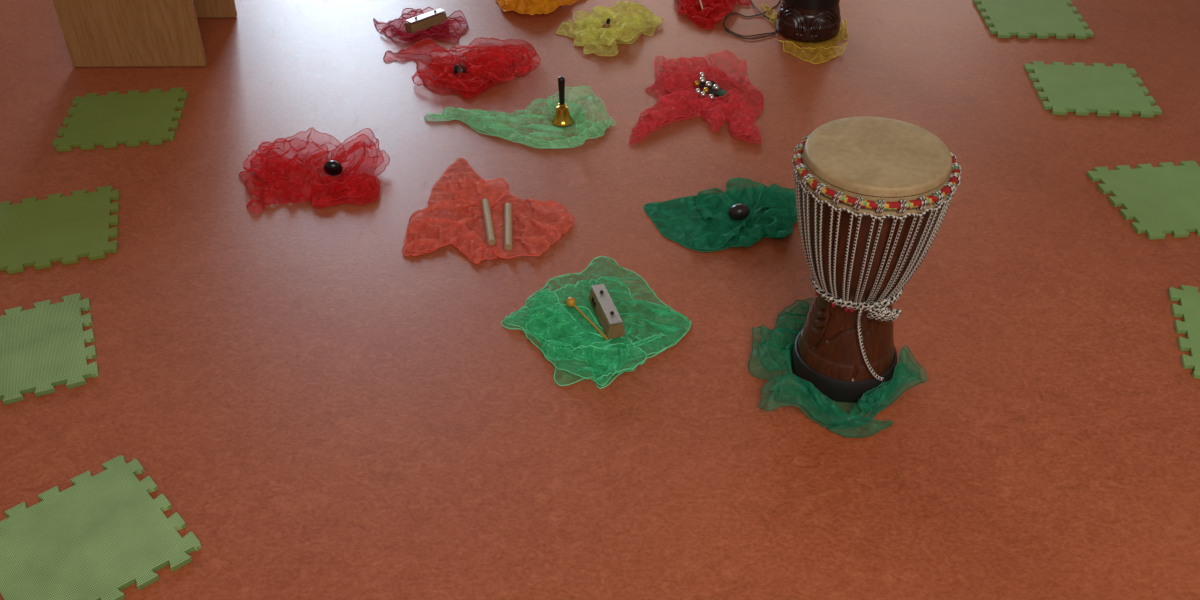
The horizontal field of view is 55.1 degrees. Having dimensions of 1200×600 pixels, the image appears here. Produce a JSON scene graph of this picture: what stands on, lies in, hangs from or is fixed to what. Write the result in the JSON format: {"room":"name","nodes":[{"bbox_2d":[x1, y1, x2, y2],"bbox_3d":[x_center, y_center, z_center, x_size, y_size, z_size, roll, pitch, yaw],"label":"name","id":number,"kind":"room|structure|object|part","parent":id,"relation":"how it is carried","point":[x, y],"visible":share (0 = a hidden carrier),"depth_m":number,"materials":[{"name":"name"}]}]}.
{"room":"music room","nodes":[
{"label":"music room","id":0,"kind":"room"},
{"bbox_2d":[0,0,1199,599],"bbox_3d":[-0.003,-0.580,3.586,11.000,0.100,12.400,0,37,0],"label":"floor","id":1,"kind":"structure","parent":0,"point":[331,411],"depth_m":2.67,"materials":[{"name":"laminate"}]},
{"bbox_2d":[0,293,98,404],"bbox_3d":[-1.321,0.120,2.589,0.342,0.012,0.342,-15,40,-18],"label":"foam mat","id":2,"kind":"object","parent":1,"relation":"on","point":[42,347],"visible":1,"depth_m":2.59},
{"bbox_2d":[0,186,119,273],"bbox_3d":[-1.431,-0.183,2.985,0.342,0.012,0.342,-11,39,-14],"label":"foam mat","id":3,"kind":"object","parent":1,"relation":"on","point":[66,229],"visible":1,"depth_m":2.98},
{"bbox_2d":[0,455,201,599],"bbox_3d":[-0.972,0.457,2.147,0.342,0.012,0.342,-28,45,-31],"label":"foam mat","id":4,"kind":"object","parent":1,"relation":"on","point":[104,534],"visible":1,"depth_m":2.15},
{"bbox_2d":[52,87,187,151],"bbox_3d":[-1.437,-0.547,3.461,0.342,0.012,0.342,-5,38,-6],"label":"foam mat","id":5,"kind":"object","parent":1,"relation":"on","point":[135,117],"visible":1,"depth_m":3.44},
{"bbox_2d":[53,0,236,66],"bbox_3d":[-1.501,-1.059,3.771,0.460,0.444,0.426,0,37,0],"label":"wooden cabinet","id":6,"kind":"object","parent":1,"relation":"on","point":[97,33],"visible":1,"depth_m":3.68,"materials":[{"name":"brown wood"}]},
{"bbox_3d":[-1.497,-1.166,3.932,0.428,0.418,0.026,0,37,0],"label":"panel","id":7,"kind":"part","parent":6,"relation":"part of","materials":[{"name":"brown wood"}]},
{"bbox_2d":[239,127,389,213],"bbox_3d":[-0.797,-0.383,3.185,0.422,0.078,0.379,-4,38,-5],"label":"scarf","id":8,"kind":"object","parent":1,"relation":"on","point":[268,160],"visible":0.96,"depth_m":3.17,"materials":[{"name":"red fabric"}]},
{"bbox_2d":[324,160,342,175],"bbox_3d":[-0.735,-0.363,3.167,0.051,0.051,0.042,0,37,0],"label":"shaker","id":9,"kind":"object","parent":8,"relation":"on","point":[333,168],"visible":1,"depth_m":3.15,"materials":[{"name":"black plastic"}]},
{"bbox_2d":[373,7,467,43],"bbox_3d":[-0.626,-0.953,3.954,0.341,0.048,0.262,0,37,0],"label":"scarf","id":10,"kind":"object","parent":1,"relation":"on","point":[439,27],"visible":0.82,"depth_m":3.93,"materials":[{"name":"red fabric"}]},
{"bbox_2d":[405,8,447,33],"bbox_3d":[-0.598,-0.962,3.955,0.149,0.050,0.043,-30,46,-33],"label":"bar","id":11,"kind":"object","parent":10,"relation":"on","point":[422,22],"visible":0.98,"depth_m":3.94,"materials":[{"name":"brown wood"}]},
{"bbox_2d":[383,37,540,98],"bbox_3d":[-0.433,-0.767,3.693,0.498,0.068,0.434,-9,38,-12],"label":"scarf","id":12,"kind":"object","parent":1,"relation":"on","point":[473,61],"visible":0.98,"depth_m":3.68,"materials":[{"name":"red fabric"}]},
{"bbox_2d":[454,62,465,77],"bbox_3d":[-0.445,-0.730,3.648,0.040,0.051,0.044,-6,38,-7],"label":"castanet","id":13,"kind":"object","parent":12,"relation":"on","point":[462,69],"visible":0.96,"depth_m":3.63,"materials":[{"name":"black wood"}]},
{"bbox_2d":[401,158,573,263],"bbox_3d":[-0.284,-0.264,3.054,0.432,0.045,0.519,0,37,0],"label":"scarf","id":14,"kind":"object","parent":1,"relation":"on","point":[454,202],"visible":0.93,"depth_m":3.00,"materials":[{"name":"red fabric"}]},
{"bbox_2d":[481,199,495,245],"bbox_3d":[-0.290,-0.203,2.984,0.021,0.021,0.195,-6,38,-7],"label":"clave","id":15,"kind":"object","parent":14,"relation":"on","point":[491,241],"visible":1,"depth_m":2.97,"materials":[{"name":"brown wood"}]},
{"bbox_2d":[504,203,512,250],"bbox_3d":[-0.237,-0.191,2.967,0.021,0.021,0.195,-3,38,-3],"label":"clave","id":16,"kind":"object","parent":14,"relation":"on","point":[508,236],"visible":1,"depth_m":2.95,"materials":[{"name":"brown wood"}]},
{"bbox_2d":[424,86,615,148],"bbox_3d":[-0.241,-0.544,3.403,0.575,0.065,0.279,0,37,0],"label":"scarf","id":17,"kind":"object","parent":1,"relation":"on","point":[581,111],"visible":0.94,"depth_m":3.42,"materials":[{"name":"green fabric"}]},
{"bbox_2d":[551,76,573,126],"bbox_3d":[-0.112,-0.590,3.386,0.067,0.147,0.067,0,37,0],"label":"bell","id":18,"kind":"object","parent":17,"relation":"on","point":[562,117],"visible":1,"depth_m":3.40,"materials":[{"name":"gold metal"}]},
{"bbox_3d":[-0.112,-0.613,3.368,0.021,0.089,0.021,0,37,0],"label":"handle","id":19,"kind":"part","parent":18,"relation":"part of","materials":[{"name":"black plastic"}]},
{"bbox_2d":[496,0,578,14],"bbox_3d":[-0.237,-1.134,4.147,0.329,0.096,0.372,23,43,27],"label":"scarf","id":20,"kind":"object","parent":1,"relation":"on","point":[531,7],"visible":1,"depth_m":4.01,"materials":[{"name":"orange fabric"}]},
{"bbox_2d":[501,256,690,388],"bbox_3d":[-0.008,0.034,2.659,0.378,0.050,0.441,-22,42,-26],"label":"scarf","id":21,"kind":"object","parent":1,"relation":"on","point":[564,310],"visible":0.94,"depth_m":2.63,"materials":[{"name":"green fabric"}]},
{"bbox_2d":[566,297,608,340],"bbox_3d":[-0.029,0.041,2.663,0.025,0.025,0.168,-22,43,-26],"label":"mallet","id":22,"kind":"object","parent":21,"relation":"on","point":[570,302],"visible":1,"depth_m":2.69,"materials":[{"name":"brown wood"}]},
{"bbox_2d":[589,284,624,338],"bbox_3d":[0.015,0.022,2.666,0.043,0.050,0.153,-10,39,-13],"label":"bar","id":23,"kind":"object","parent":21,"relation":"on","point":[600,299],"visible":1,"depth_m":2.64,"materials":[{"name":"silver wood"}]},
{"bbox_2d":[556,1,663,55],"bbox_3d":[0.046,-0.944,3.925,0.374,0.062,0.322,-24,43,-28],"label":"scarf","id":24,"kind":"object","parent":1,"relation":"on","point":[589,28],"visible":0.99,"depth_m":3.93,"materials":[{"name":"yellow fabric"}]},
{"bbox_2d":[602,18,610,27],"bbox_3d":[0.022,-0.937,3.910,0.030,0.048,0.025,18,41,22],"label":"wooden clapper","id":25,"kind":"object","parent":24,"relation":"on","point":[606,24],"visible":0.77,"depth_m":3.90,"materials":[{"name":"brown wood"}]},
{"bbox_2d":[628,50,763,144],"bbox_3d":[0.294,-0.634,3.526,0.425,0.054,0.539,0,37,0],"label":"scarf","id":26,"kind":"object","parent":1,"relation":"on","point":[709,105],"visible":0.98,"depth_m":3.52,"materials":[{"name":"red fabric"}]},
{"bbox_2d":[694,72,733,100],"bbox_3d":[0.332,-0.658,3.569,0.101,0.029,0.168,-21,42,-25],"label":"band","id":27,"kind":"object","parent":26,"relation":"on","point":[710,87],"visible":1,"depth_m":3.57,"materials":[{"name":"silver metal"}]},
{"bbox_2d":[677,0,750,29],"bbox_3d":[0.403,-1.085,4.102,0.285,0.068,0.422,2,38,4],"label":"scarf","id":28,"kind":"object","parent":1,"relation":"on","point":[713,11],"visible":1,"depth_m":4.02,"materials":[{"name":"red fabric"}]},
{"bbox_2d":[643,177,797,251],"bbox_3d":[0.333,-0.239,3.003,0.433,0.062,0.308,0,37,0],"label":"scarf","id":29,"kind":"object","parent":1,"relation":"on","point":[702,222],"visible":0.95,"depth_m":3.00,"materials":[{"name":"green fabric"}]},
{"bbox_2d":[729,203,749,219],"bbox_3d":[0.361,-0.230,2.987,0.054,0.044,0.043,0,37,0],"label":"egg","id":30,"kind":"object","parent":29,"relation":"on","point":[739,211],"visible":1,"depth_m":2.97,"materials":[{"name":"black plastic"}]},
{"bbox_2d":[723,0,780,39],"bbox_3d":[0.533,-0.999,4.039,0.188,0.008,0.388,6,38,8],"label":"cord","id":31,"kind":"object","parent":1,"relation":"on","point":[726,29],"visible":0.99,"depth_m":3.94,"materials":[{"name":"grey fabric"}]},
{"bbox_2d":[762,3,848,63],"bbox_3d":[0.714,-0.931,3.925,0.268,0.037,0.489,0,37,0],"label":"scarf","id":32,"kind":"object","parent":1,"relation":"on","point":[830,42],"visible":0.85,"depth_m":3.86,"materials":[{"name":"yellow fabric"}]},
{"bbox_2d":[776,0,840,42],"bbox_3d":[0.710,-1.145,3.773,0.320,0.553,0.320,16,40,20],"label":"djembe","id":33,"kind":"object","parent":32,"relation":"on","point":[811,21],"visible":1,"depth_m":3.83,"materials":[{"name":"brown wood"}]},
{"bbox_2d":[748,298,926,436],"bbox_3d":[0.476,0.139,2.495,0.352,0.078,0.409,-23,43,-27],"label":"scarf","id":34,"kind":"object","parent":1,"relation":"on","point":[789,347],"visible":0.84,"depth_m":2.44,"materials":[{"name":"green fabric"}]},
{"bbox_2d":[791,116,960,401],"bbox_3d":[0.533,-0.067,2.366,0.320,0.553,0.320,19,42,24],"label":"djembe","id":35,"kind":"object","parent":34,"relation":"on","point":[873,195],"visible":1,"depth_m":2.22,"materials":[{"name":"brown wood"}]},
{"bbox_2d":[973,0,1093,38],"bbox_3d":[1.509,-0.993,4.022,0.342,0.012,0.342,1,37,2],"label":"foam mat","id":36,"kind":"object","parent":1,"relation":"on","point":[1042,19],"visible":1,"depth_m":3.99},
{"bbox_2d":[1024,61,1161,117],"bbox_3d":[1.531,-0.660,3.588,0.342,0.012,0.342,2,38,4],"label":"foam mat","id":37,"kind":"object","parent":1,"relation":"on","point":[1098,88],"visible":1,"depth_m":3.57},
{"bbox_2d":[1087,161,1199,239],"bbox_3d":[1.536,-0.273,3.082,0.342,0.012,0.342,-4,38,-5],"label":"foam mat","id":38,"kind":"object","parent":1,"relation":"on","point":[1164,199],"visible":1,"depth_m":3.08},
{"bbox_2d":[1168,285,1199,378],"bbox_3d":[1.490,0.090,2.608,0.342,0.012,0.342,9,38,12],"label":"foam mat","id":39,"kind":"object","parent":1,"relation":"on","point":[1188,297],"visible":1,"depth_m":2.65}
]}

